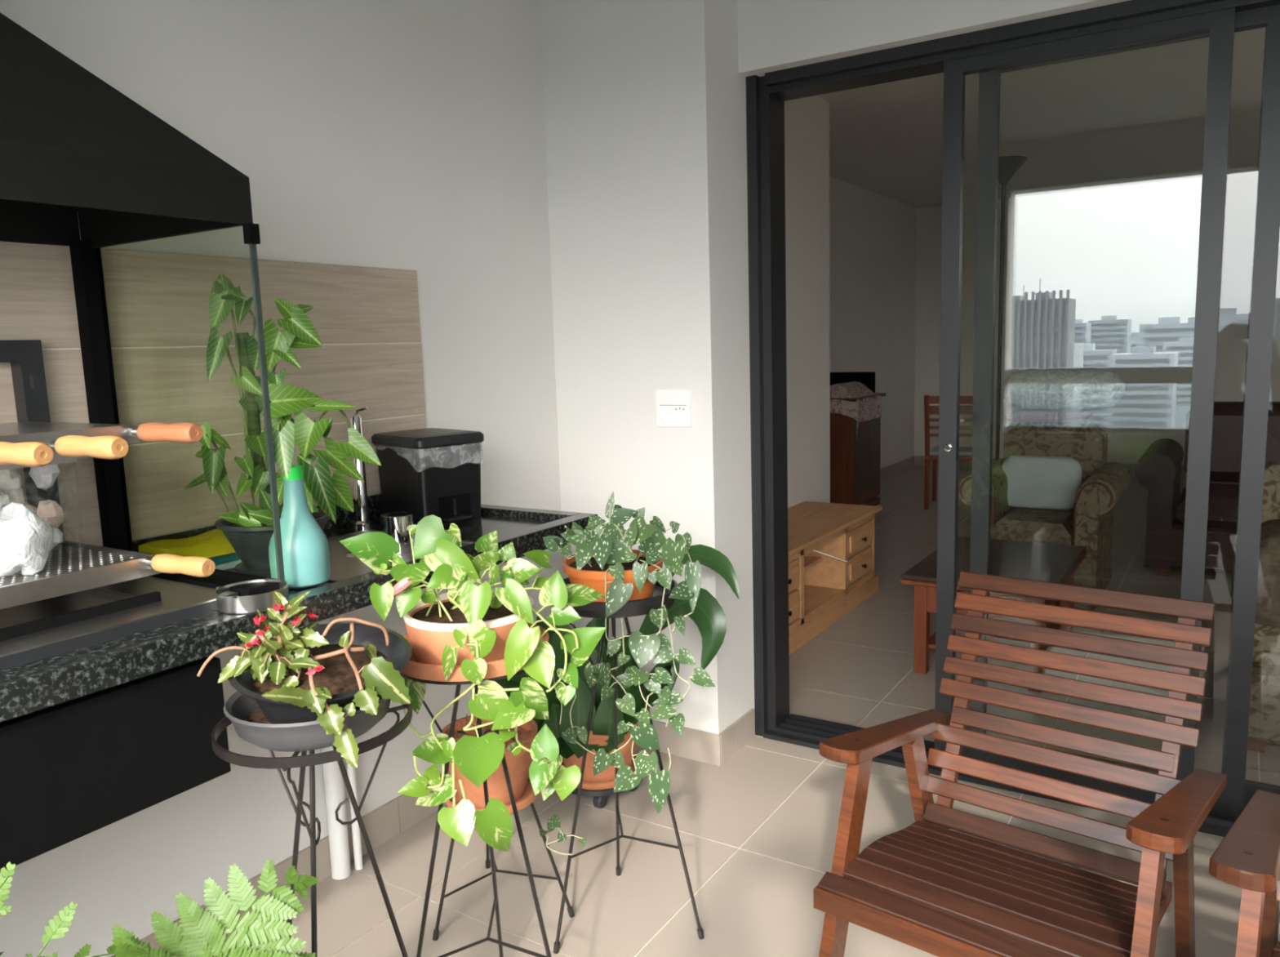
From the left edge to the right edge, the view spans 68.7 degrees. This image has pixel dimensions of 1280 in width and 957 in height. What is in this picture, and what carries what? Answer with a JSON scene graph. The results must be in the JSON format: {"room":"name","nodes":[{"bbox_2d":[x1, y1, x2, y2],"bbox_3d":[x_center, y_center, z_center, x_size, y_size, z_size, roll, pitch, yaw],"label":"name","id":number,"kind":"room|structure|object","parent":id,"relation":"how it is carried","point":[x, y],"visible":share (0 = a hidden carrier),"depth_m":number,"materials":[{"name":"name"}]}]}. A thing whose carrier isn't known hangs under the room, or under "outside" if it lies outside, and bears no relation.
{"room":"apartment balcony","nodes":[
{"label":"apartment balcony","id":0,"kind":"room"},
{"bbox_2d":[0,0,564,956],"bbox_3d":[-1.208,-0.150,1.910,0.146,2.560,3.600,3,9,32],"label":"wall","id":1,"kind":"structure","parent":0,"point":[410,135],"depth_m":2.44,"materials":[{"name":"white paint"}]},
{"bbox_2d":[0,656,231,871],"bbox_3d":[-1.314,0.471,1.127,0.574,0.214,1.415,3,9,32],"label":"base cabinet","id":2,"kind":"object","parent":1,"relation":"attached to","point":[72,770],"visible":0.75,"depth_m":1.40,"materials":[{"name":"black wood"}]},
{"bbox_2d":[0,240,426,546],"bbox_3d":[-1.266,-0.124,1.675,0.011,0.608,2.400,3,9,32],"label":"backsplash","id":3,"kind":"structure","parent":1,"relation":"attached to","point":[366,320],"depth_m":2.07,"materials":[{"name":"brown wood"}]},
{"bbox_2d":[110,769,449,956],"bbox_3d":[-1.106,1.068,2.039,0.009,0.105,3.197,3,9,32],"label":"baseboard","id":4,"kind":"structure","parent":1,"relation":"attached to","point":[384,823],"depth_m":2.54,"materials":[{"name":"tile"}]},
{"bbox_2d":[0,493,597,722],"bbox_3d":[-1.024,0.243,1.546,0.592,0.100,2.485,3,9,32],"label":"countertop","id":5,"kind":"structure","parent":1,"relation":"attached to","point":[35,686],"depth_m":1.53,"materials":[{"name":"black stone"}]},
{"bbox_2d":[0,575,238,670],"bbox_3d":[-1.204,0.263,1.311,0.495,0.037,1.095,3,9,32],"label":"barbecue","id":6,"kind":"object","parent":5,"relation":"on","point":[37,630],"visible":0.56,"depth_m":1.53,"materials":[{"name":"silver metal"}]},
{"bbox_2d":[0,339,64,539],"bbox_3d":[-1.379,0.024,1.462,0.040,0.466,0.863,3,9,32],"label":"grill lifter","id":7,"kind":"object","parent":6,"relation":"on","point":[25,357],"visible":0.39,"depth_m":1.77,"materials":[{"name":"black metal"}]},
{"bbox_2d":[0,435,128,470],"bbox_3d":[-1.138,-0.014,1.236,0.604,0.045,0.615,3,9,32],"label":"skewer","id":8,"kind":"object","parent":7,"relation":"attached to","point":[68,448],"visible":1,"depth_m":1.31,"materials":[{"name":"wood"}]},
{"bbox_2d":[0,421,203,443],"bbox_3d":[-1.130,-0.035,1.327,0.519,0.036,0.780,3,9,32],"label":"skewer","id":9,"kind":"object","parent":7,"relation":"attached to","point":[25,431],"visible":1,"depth_m":1.52,"materials":[{"name":"metal"}]},
{"bbox_2d":[0,539,215,608],"bbox_3d":[-1.130,0.192,1.372,0.494,0.042,0.795,3,9,32],"label":"grill grate","id":10,"kind":"object","parent":7,"relation":"attached to","point":[70,566],"visible":0.79,"depth_m":1.57,"materials":[{"name":"grey metal"}]},
{"bbox_2d":[0,502,53,576],"bbox_3d":[-1.016,0.098,1.532,0.108,0.122,0.105,3,9,32],"label":"bag","id":11,"kind":"object","parent":10,"relation":"on","point":[26,539],"visible":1,"depth_m":1.51,"materials":[{"name":"white plastic"}]},
{"bbox_2d":[0,463,63,549],"bbox_3d":[-1.094,0.051,1.647,0.110,0.183,0.170,3,9,32],"label":"tub","id":12,"kind":"object","parent":10,"relation":"on","point":[44,477],"visible":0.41,"depth_m":1.66,"materials":[{"name":"grey plastic"}]},
{"bbox_2d":[0,588,132,628],"bbox_3d":[-1.266,0.276,1.296,0.408,0.016,1.000,3,9,32],"label":"tray","id":13,"kind":"object","parent":6,"relation":"on","point":[37,610],"depth_m":1.62,"materials":[{"name":"metal"}]},
{"bbox_2d":[0,12,285,595],"bbox_3d":[-1.182,-0.533,1.268,0.546,1.625,1.100,3,9,32],"label":"hood","id":14,"kind":"object","parent":5,"relation":"on","point":[72,143],"visible":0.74,"depth_m":1.50,"materials":[{"name":"black metal"}]},
{"bbox_2d":[214,559,241,569],"bbox_3d":[-0.916,0.177,2.072,0.162,0.013,0.305,3,9,32],"label":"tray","id":15,"kind":"object","parent":5,"relation":"on","point":[229,565],"visible":0.02,"depth_m":1.99,"materials":[{"name":"teal fabric"}]},
{"bbox_2d":[208,552,239,564],"bbox_3d":[-0.920,0.159,2.074,0.152,0.022,0.280,3,9,32],"label":"cloth","id":16,"kind":"object","parent":15,"relation":"on","point":[231,557],"visible":0.03,"depth_m":1.99,"materials":[{"name":"teal fabric"}]},
{"bbox_2d":[137,528,235,557],"bbox_3d":[-0.919,0.138,2.058,0.165,0.033,0.280,3,9,32],"label":"cloth","id":17,"kind":"object","parent":16,"relation":"on","point":[212,543],"visible":0.38,"depth_m":1.98,"materials":[{"name":"yellow fabric"}]},
{"bbox_2d":[214,577,288,613],"bbox_3d":[-0.675,0.204,1.631,0.119,0.032,0.119,3,9,32],"label":"ashtray","id":18,"kind":"object","parent":5,"relation":"on","point":[234,604],"visible":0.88,"depth_m":1.58,"materials":[{"name":"silver metal"}]},
{"bbox_2d":[183,272,381,577],"bbox_3d":[-0.708,-0.104,1.865,0.368,0.607,0.302,3,9,32],"label":"potted syngonium","id":19,"kind":"object","parent":5,"relation":"on","point":[249,531],"visible":0.8,"depth_m":1.87,"materials":[{"name":"plant"}]},
{"bbox_2d":[214,508,330,568],"bbox_3d":[-0.755,0.128,1.946,0.226,0.096,0.226,3,9,32],"label":"pot","id":20,"kind":"object","parent":19,"relation":"on","point":[250,537],"depth_m":1.86,"materials":[{"name":"plastic"}]},
{"bbox_2d":[268,464,330,588],"bbox_3d":[-0.650,0.063,1.769,0.109,0.273,0.109,3,9,32],"label":"spray bottle","id":21,"kind":"object","parent":5,"relation":"on","point":[304,544],"visible":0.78,"depth_m":1.74,"materials":[{"name":"teal plastic"}]},
{"bbox_2d":[348,406,373,528],"bbox_3d":[-0.695,-0.022,2.363,0.054,0.313,0.177,-6,9,-28],"label":"tap","id":22,"kind":"object","parent":5,"relation":"on","point":[362,521],"visible":0.77,"depth_m":2.41,"materials":[{"name":"silver metal"}]},
{"bbox_2d":[327,528,475,582],"bbox_3d":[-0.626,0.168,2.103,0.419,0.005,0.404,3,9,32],"label":"sink basin","id":23,"kind":"object","parent":5,"relation":"in","point":[344,564],"visible":0.22,"depth_m":2.04,"materials":[{"name":"metal"}]},
{"bbox_2d":[381,511,414,554],"bbox_3d":[-0.543,0.123,2.107,0.072,0.087,0.072,3,9,32],"label":"steel cup","id":24,"kind":"object","parent":23,"relation":"in","point":[395,524],"visible":0.76,"depth_m":2.08,"materials":[{"name":"silver metal"}]},
{"bbox_2d":[371,427,484,525],"bbox_3d":[-0.558,-0.007,2.503,0.206,0.236,0.266,-9,11,-43],"label":"pedal bin","id":25,"kind":"object","parent":5,"relation":"on","point":[429,471],"visible":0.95,"depth_m":2.43,"materials":[{"name":"black plastic"}]},
{"bbox_2d":[539,0,755,734],"bbox_3d":[0.078,-0.374,3.219,0.604,2.560,0.420,3,9,32],"label":"wall","id":26,"kind":"structure","parent":0,"point":[645,100],"depth_m":2.99,"materials":[{"name":"white paint"}]},
{"bbox_2d":[655,388,692,426],"bbox_3d":[0.106,-0.223,2.965,0.124,0.120,0.012,3,9,32],"label":"wall outlet","id":27,"kind":"object","parent":26,"relation":"attached to","point":[673,406],"visible":1,"depth_m":2.96,"materials":[{"name":"white plastic"}]},
{"bbox_2d":[673,405,686,412],"bbox_3d":[0.126,-0.218,2.949,0.046,0.022,0.004,3,9,32],"label":"socket","id":28,"kind":"object","parent":27,"relation":"attached to","point":[676,408],"depth_m":2.95,"materials":[{"name":"white plastic"}]},
{"bbox_2d":[636,719,721,765],"bbox_3d":[0.008,0.870,3.206,0.601,0.105,0.009,3,9,32],"label":"baseboard","id":29,"kind":"structure","parent":26,"relation":"attached to","point":[692,744],"depth_m":3.10,"materials":[{"name":"tile"}]},
{"bbox_2d":[719,708,755,764],"bbox_3d":[0.328,0.867,3.155,0.009,0.105,0.248,3,9,32],"label":"baseboard","id":30,"kind":"structure","parent":26,"relation":"attached to","point":[740,732],"depth_m":3.15,"materials":[{"name":"tile"}]},
{"bbox_2d":[207,734,1279,956],"bbox_3d":[0.802,1.282,0.908,4.750,0.120,3.700,3,9,32],"label":"floor","id":31,"kind":"structure","parent":0,"point":[757,828],"depth_m":2.43,"materials":[{"name":"tile"}]},
{"bbox_2d":[0,859,318,956],"bbox_3d":[-0.638,0.787,1.155,0.307,0.879,0.488,3,9,32],"label":"potted fern","id":32,"kind":"object","parent":31,"relation":"on","point":[190,941],"visible":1,"depth_m":1.19,"materials":[{"name":"plant"}]},
{"bbox_2d":[211,702,412,956],"bbox_3d":[-0.517,0.770,1.554,0.345,0.797,0.341,3,9,32],"label":"plant stand","id":33,"kind":"object","parent":31,"relation":"on","point":[312,759],"visible":0.68,"depth_m":1.45,"materials":[{"name":"black metal"}]},
{"bbox_2d":[223,690,391,751],"bbox_3d":[-0.515,0.364,1.477,0.258,0.056,0.258,3,9,32],"label":"plant pot","id":34,"kind":"object","parent":33,"relation":"on","point":[248,720],"visible":0.45,"depth_m":1.38,"materials":[{"name":"black plastic"}]},
{"bbox_2d":[196,591,411,768],"bbox_3d":[-0.488,0.284,1.437,0.325,0.230,0.315,3,9,32],"label":"potted plant","id":35,"kind":"object","parent":34,"relation":"in","point":[323,673],"visible":1,"depth_m":1.41,"materials":[{"name":"green plant"}]},
{"bbox_2d":[227,622,411,724],"bbox_3d":[-0.498,0.323,1.474,0.272,0.119,0.273,3,9,32],"label":"bowl","id":36,"kind":"object","parent":35,"relation":"on","point":[328,692],"depth_m":1.41,"materials":[{"name":"black plastic"}]},
{"bbox_2d":[318,617,351,879],"bbox_3d":[-0.805,0.602,2.418,0.048,0.905,0.048,3,9,32],"label":"drain pipe","id":37,"kind":"object","parent":31,"relation":"on","point":[334,784],"visible":0.34,"depth_m":2.44,"materials":[{"name":"white plastic"}]},
{"bbox_2d":[335,613,363,870],"bbox_3d":[-0.767,0.596,2.447,0.021,0.905,0.021,3,9,32],"label":"supply pipe","id":38,"kind":"object","parent":31,"relation":"on","point":[351,771],"visible":0.34,"depth_m":2.48,"materials":[{"name":"white plastic"}]},
{"bbox_2d":[400,669,551,956],"bbox_3d":[-0.286,0.725,1.798,0.335,0.804,0.341,3,9,32],"label":"plant stand","id":39,"kind":"object","parent":31,"relation":"on","point":[495,903],"visible":0.27,"depth_m":1.77,"materials":[{"name":"black metal"}]},
{"bbox_2d":[339,514,606,851],"bbox_3d":[-0.292,0.372,1.726,0.404,0.608,0.348,3,9,32],"label":"pothos","id":40,"kind":"object","parent":39,"relation":"on","point":[473,633],"visible":0.98,"depth_m":1.66,"materials":[{"name":"plant"}]},
{"bbox_2d":[404,599,533,665],"bbox_3d":[-0.319,0.285,1.759,0.242,0.085,0.242,3,9,32],"label":"pot","id":41,"kind":"object","parent":40,"relation":"on","point":[429,627],"depth_m":1.67,"materials":[{"name":"ceramic"}]},
{"bbox_2d":[432,777,574,940],"bbox_3d":[-0.352,0.914,2.263,0.338,0.305,0.309,3,9,32],"label":"plant stand","id":42,"kind":"object","parent":31,"relation":"on","point":[436,931],"visible":0.36,"depth_m":2.25,"materials":[{"name":"black metal"}]},
{"bbox_2d":[440,713,537,813],"bbox_3d":[-0.362,0.675,2.252,0.234,0.204,0.261,-2,8,0],"label":"terracotta pot","id":43,"kind":"object","parent":42,"relation":"on","point":[518,765],"visible":0.36,"depth_m":2.20,"materials":[{"name":"orange ceramic"}]},
{"bbox_2d":[571,777,643,808],"bbox_3d":[-0.125,0.934,2.893,0.280,0.072,0.280,3,9,32],"label":"roller","id":44,"kind":"object","parent":31,"relation":"on","point":[599,800],"visible":0.21,"depth_m":2.76,"materials":[{"name":"plastic"}]},
{"bbox_2d":[571,777,643,795],"bbox_3d":[-0.126,0.909,2.890,0.280,0.020,0.280,3,9,32],"label":"tray","id":45,"kind":"object","parent":44,"relation":"on","point":[608,791],"depth_m":2.75,"materials":[{"name":"ceramic"}]},
{"bbox_2d":[494,544,739,790],"bbox_3d":[-0.076,0.564,2.769,0.651,0.716,0.397,3,9,32],"label":"potted broadleaf","id":46,"kind":"object","parent":44,"relation":"on","point":[708,615],"visible":0.51,"depth_m":2.72,"materials":[{"name":"plant"}]},
{"bbox_2d":[562,720,639,782],"bbox_3d":[-0.129,0.806,2.875,0.288,0.190,0.288,3,9,32],"label":"pot","id":47,"kind":"object","parent":46,"relation":"on","point":[600,736],"depth_m":2.76,"materials":[{"name":"ceramic"}]},
{"bbox_2d":[553,598,704,953],"bbox_3d":[-0.030,0.666,2.165,0.338,0.804,0.348,3,9,32],"label":"plant stand","id":48,"kind":"object","parent":31,"relation":"on","point":[619,614],"visible":0.42,"depth_m":2.13,"materials":[{"name":"black metal"}]},
{"bbox_2d":[539,490,715,854],"bbox_3d":[-0.056,0.432,2.151,0.397,0.812,0.310,-3,8,-12],"label":"vine","id":49,"kind":"object","parent":48,"relation":"on","point":[628,578],"visible":0.94,"depth_m":2.04,"materials":[{"name":"green plant"}]},
{"bbox_2d":[562,549,662,601],"bbox_3d":[-0.060,0.226,2.131,0.230,0.083,0.230,3,9,32],"label":"pot","id":50,"kind":"object","parent":49,"relation":"on","point":[624,583],"depth_m":2.04,"materials":[{"name":"orange ceramic"}]},
{"bbox_2d":[813,571,1226,956],"bbox_3d":[0.790,0.687,1.928,0.652,0.796,0.785,5,10,39],"label":"wooden armchair","id":51,"kind":"object","parent":31,"relation":"on","point":[926,886],"visible":1,"depth_m":1.97,"materials":[{"name":"red wood"}]},
{"bbox_2d":[1208,789,1279,956],"bbox_3d":[1.302,0.736,1.466,0.652,0.796,0.785,5,10,39],"label":"wooden armchair","id":52,"kind":"object","parent":31,"relation":"on","point":[1247,857],"visible":1,"depth_m":1.49,"materials":[{"name":"red wood"}]},
{"bbox_2d":[784,95,830,507],"bbox_3d":[0.421,-0.674,4.593,0.178,2.750,2.320,3,9,32],"label":"wall","id":53,"kind":"structure","parent":0,"point":[806,119],"depth_m":5.21,"materials":[{"name":"paint"}]},
{"bbox_2d":[829,175,916,468],"bbox_3d":[1.615,-1.196,8.048,0.150,2.750,4.860,3,9,32],"label":"wall","id":54,"kind":"structure","parent":0,"point":[873,236],"depth_m":8.88,"materials":[{"name":"paint"}]},
{"bbox_2d":[880,455,914,479],"bbox_3d":[1.693,0.124,8.144,0.009,0.105,4.748,3,9,32],"label":"baseboard","id":55,"kind":"structure","parent":54,"relation":"attached to","point":[895,468],"depth_m":9.60,"materials":[{"name":"ceramic"}]},
{"bbox_2d":[737,0,1129,76],"bbox_3d":[2.045,-1.364,1.927,4.000,0.360,0.202,3,9,32],"label":"lintel","id":56,"kind":"object","parent":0,"point":[774,35],"visible":0.67,"depth_m":2.73,"materials":[{"name":"white paint"}]},
{"bbox_2d":[746,0,1279,836],"bbox_3d":[1.807,-0.119,2.321,3.300,2.200,0.183,3,9,32],"label":"door","id":57,"kind":"structure","parent":56,"relation":"attached to","point":[1131,24],"depth_m":2.71,"materials":[{"name":"black metal"}]},
{"bbox_2d":[789,465,1279,785],"bbox_3d":[3.131,0.500,5.967,6.500,0.120,7.160,3,9,32],"label":"floor","id":58,"kind":"structure","parent":0,"point":[858,671],"depth_m":4.12,"materials":[{"name":"tile"}]},
{"bbox_2d":[787,501,881,654],"bbox_3d":[0.739,0.468,4.602,0.446,0.468,1.450,3,9,32],"label":"tv cabinet","id":59,"kind":"object","parent":58,"relation":"on","point":[823,588],"visible":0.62,"depth_m":4.72,"materials":[{"name":"brown wood"}]},
{"bbox_2d":[804,555,822,570],"bbox_3d":[0.663,0.439,4.622,0.295,0.015,0.530,3,9,32],"label":"shelf","id":60,"kind":"object","parent":59,"relation":"attached to","point":[809,561],"depth_m":4.72,"materials":[{"name":"brown wood"}]},
{"bbox_2d":[812,549,847,562],"bbox_3d":[0.893,0.366,4.553,0.344,0.142,0.008,-8,10,-36],"label":"cable","id":61,"kind":"object","parent":59,"relation":"hanging from","point":[813,549],"visible":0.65,"depth_m":4.57,"materials":[{"name":"white plastic"}]},
{"bbox_2d":[830,392,885,506],"bbox_3d":[1.631,-0.206,7.561,0.485,0.925,0.720,3,9,32],"label":"cabinet","id":62,"kind":"object","parent":58,"relation":"on","point":[855,462],"visible":0.44,"depth_m":7.26,"materials":[{"name":"red wood"}]},
{"bbox_2d":[830,371,875,392],"bbox_3d":[1.738,-0.789,7.728,0.380,0.174,0.110,3,9,32],"label":"box","id":63,"kind":"object","parent":62,"relation":"on","point":[867,378],"visible":0.4,"depth_m":7.65,"materials":[{"name":"black"}]},
{"bbox_2d":[830,381,881,437],"bbox_3d":[1.587,-0.538,7.419,0.480,0.433,0.554,3,9,32],"label":"floral cloth","id":64,"kind":"object","parent":62,"relation":"on","point":[869,408],"visible":0.67,"depth_m":7.21,"materials":[{"name":"beige fabric"}]},
{"bbox_2d":[924,395,973,509],"bbox_3d":[2.534,-0.224,7.513,0.438,0.919,0.509,2,9,24],"label":"dining chair","id":65,"kind":"object","parent":58,"relation":"on","point":[965,452],"visible":0.42,"depth_m":7.37,"materials":[{"name":"brown wood"}]},
{"bbox_2d":[929,446,972,455],"bbox_3d":[2.553,-0.221,7.554,0.400,0.030,0.400,2,9,24],"label":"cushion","id":66,"kind":"object","parent":65,"relation":"on","point":[963,451],"depth_m":7.45,"materials":[{"name":"fabric"}]},
{"bbox_2d":[900,536,1087,693],"bbox_3d":[1.530,0.552,4.006,0.581,0.420,0.848,3,9,32],"label":"coffee table","id":67,"kind":"object","parent":58,"relation":"on","point":[1058,563],"visible":0.52,"depth_m":3.83,"materials":[{"name":"brown wood"}]},
{"bbox_2d":[928,622,1061,649],"bbox_3d":[1.534,0.652,4.019,0.440,0.018,0.680,3,9,32],"label":"shelf","id":68,"kind":"object","parent":67,"relation":"attached to","point":[932,639],"depth_m":3.87,"materials":[{"name":"brown wood"}]},
{"bbox_2d":[995,155,1027,460],"bbox_3d":[2.079,-0.631,5.418,0.260,2.335,0.260,3,9,32],"label":"floor lamp","id":69,"kind":"object","parent":58,"relation":"on","point":[1008,166],"visible":0.48,"depth_m":5.32,"materials":[{"name":"metal"}]},
{"bbox_2d":[958,420,1130,609],"bbox_3d":[2.096,0.175,4.835,0.710,0.900,0.770,3,9,32],"label":"floral armchair","id":70,"kind":"object","parent":58,"relation":"on","point":[1089,524],"visible":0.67,"depth_m":4.67,"materials":[{"name":"fabric"}]},
{"bbox_2d":[990,506,1073,545],"bbox_3d":[2.032,0.257,4.769,0.380,0.160,0.570,3,9,32],"label":"seat cushion","id":71,"kind":"object","parent":70,"relation":"on","point":[1010,523],"depth_m":4.58,"materials":[{"name":"fabric"}]},
{"bbox_2d":[1002,455,1081,510],"bbox_3d":[2.081,0.020,4.862,0.388,0.275,0.120,3,9,32],"label":"pillow","id":72,"kind":"object","parent":70,"relation":"on","point":[1037,482],"visible":0.88,"depth_m":4.80,"materials":[{"name":"fabric"}]},
{"bbox_2d":[1005,408,1093,422],"bbox_3d":[2.195,-0.338,5.019,0.390,0.052,0.280,3,9,32],"label":"blanket","id":73,"kind":"object","parent":70,"relation":"on","point":[1068,415],"visible":0.97,"depth_m":4.92,"materials":[{"name":"fabric"}]},
{"bbox_2d":[1000,368,1125,409],"bbox_3d":[2.237,-0.474,4.970,0.600,0.224,0.235,3,9,32],"label":"roll","id":74,"kind":"object","parent":73,"relation":"on","point":[1053,388],"visible":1,"depth_m":4.88,"materials":[{"name":"white"}]},
{"bbox_2d":[1134,401,1279,576],"bbox_3d":[3.780,0.076,5.062,1.900,0.930,0.900,3,9,32],"label":"armchair","id":75,"kind":"object","parent":58,"relation":"on","point":[1158,469],"visible":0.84,"depth_m":5.16,"materials":[{"name":"brown leather"}]},
{"bbox_2d":[1175,483,1238,528],"bbox_3d":[3.412,0.157,5.180,0.740,0.160,0.680,3,9,32],"label":"seat cushion","id":76,"kind":"object","parent":75,"relation":"on","point":[1223,498],"depth_m":5.04,"materials":[{"name":"leather"}]},
{"bbox_2d":[1183,401,1279,482],"bbox_3d":[3.632,-0.212,5.495,0.740,0.470,0.260,3,9,32],"label":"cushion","id":77,"kind":"object","parent":75,"relation":"on","point":[1227,415],"depth_m":5.47,"materials":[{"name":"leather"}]},
{"bbox_2d":[1247,461,1279,751],"bbox_3d":[2.670,0.438,2.985,1.300,0.860,0.890,3,9,32],"label":"floral sofa","id":78,"kind":"object","parent":58,"relation":"on","point":[1264,726],"visible":0.43,"depth_m":2.96,"materials":[{"name":"fabric"}]},
{"bbox_2d":[1230,519,1279,626],"bbox_3d":[2.261,0.307,2.945,0.673,0.285,0.408,3,9,32],"label":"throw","id":79,"kind":"object","parent":78,"relation":"on","point":[1268,597],"visible":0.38,"depth_m":2.92,"materials":[{"name":"beige fabric"}]},
{"bbox_2d":[1252,622,1279,675],"bbox_3d":[2.326,0.510,3.086,0.620,0.170,0.670,3,9,32],"label":"seat cushion","id":80,"kind":"object","parent":78,"relation":"on","point":[1266,649],"depth_m":2.93,"materials":[{"name":"fabric"}]},
{"bbox_2d":[817,27,1265,208],"bbox_3d":[3.369,-2.293,5.384,5.850,0.145,7.230,3,9,32],"label":"ceiling","id":81,"kind":"structure","parent":0,"point":[1135,117],"depth_m":6.08,"materials":[{"name":"paint"}]},
{"bbox_2d":[914,172,1279,465],"bbox_3d":[5.287,-1.379,8.544,5.800,2.750,0.150,3,9,32],"label":"window","id":82,"kind":"structure","parent":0,"point":[1105,278],"depth_m":8.94,"materials":[{"name":"glass"}]},
{"bbox_2d":[915,455,1186,476],"bbox_3d":[5.268,-0.060,8.672,5.438,0.105,0.009,3,9,32],"label":"baseboard","id":83,"kind":"structure","parent":82,"relation":"attached to","point":[919,460],"depth_m":9.83,"materials":[{"name":"ceramic"}]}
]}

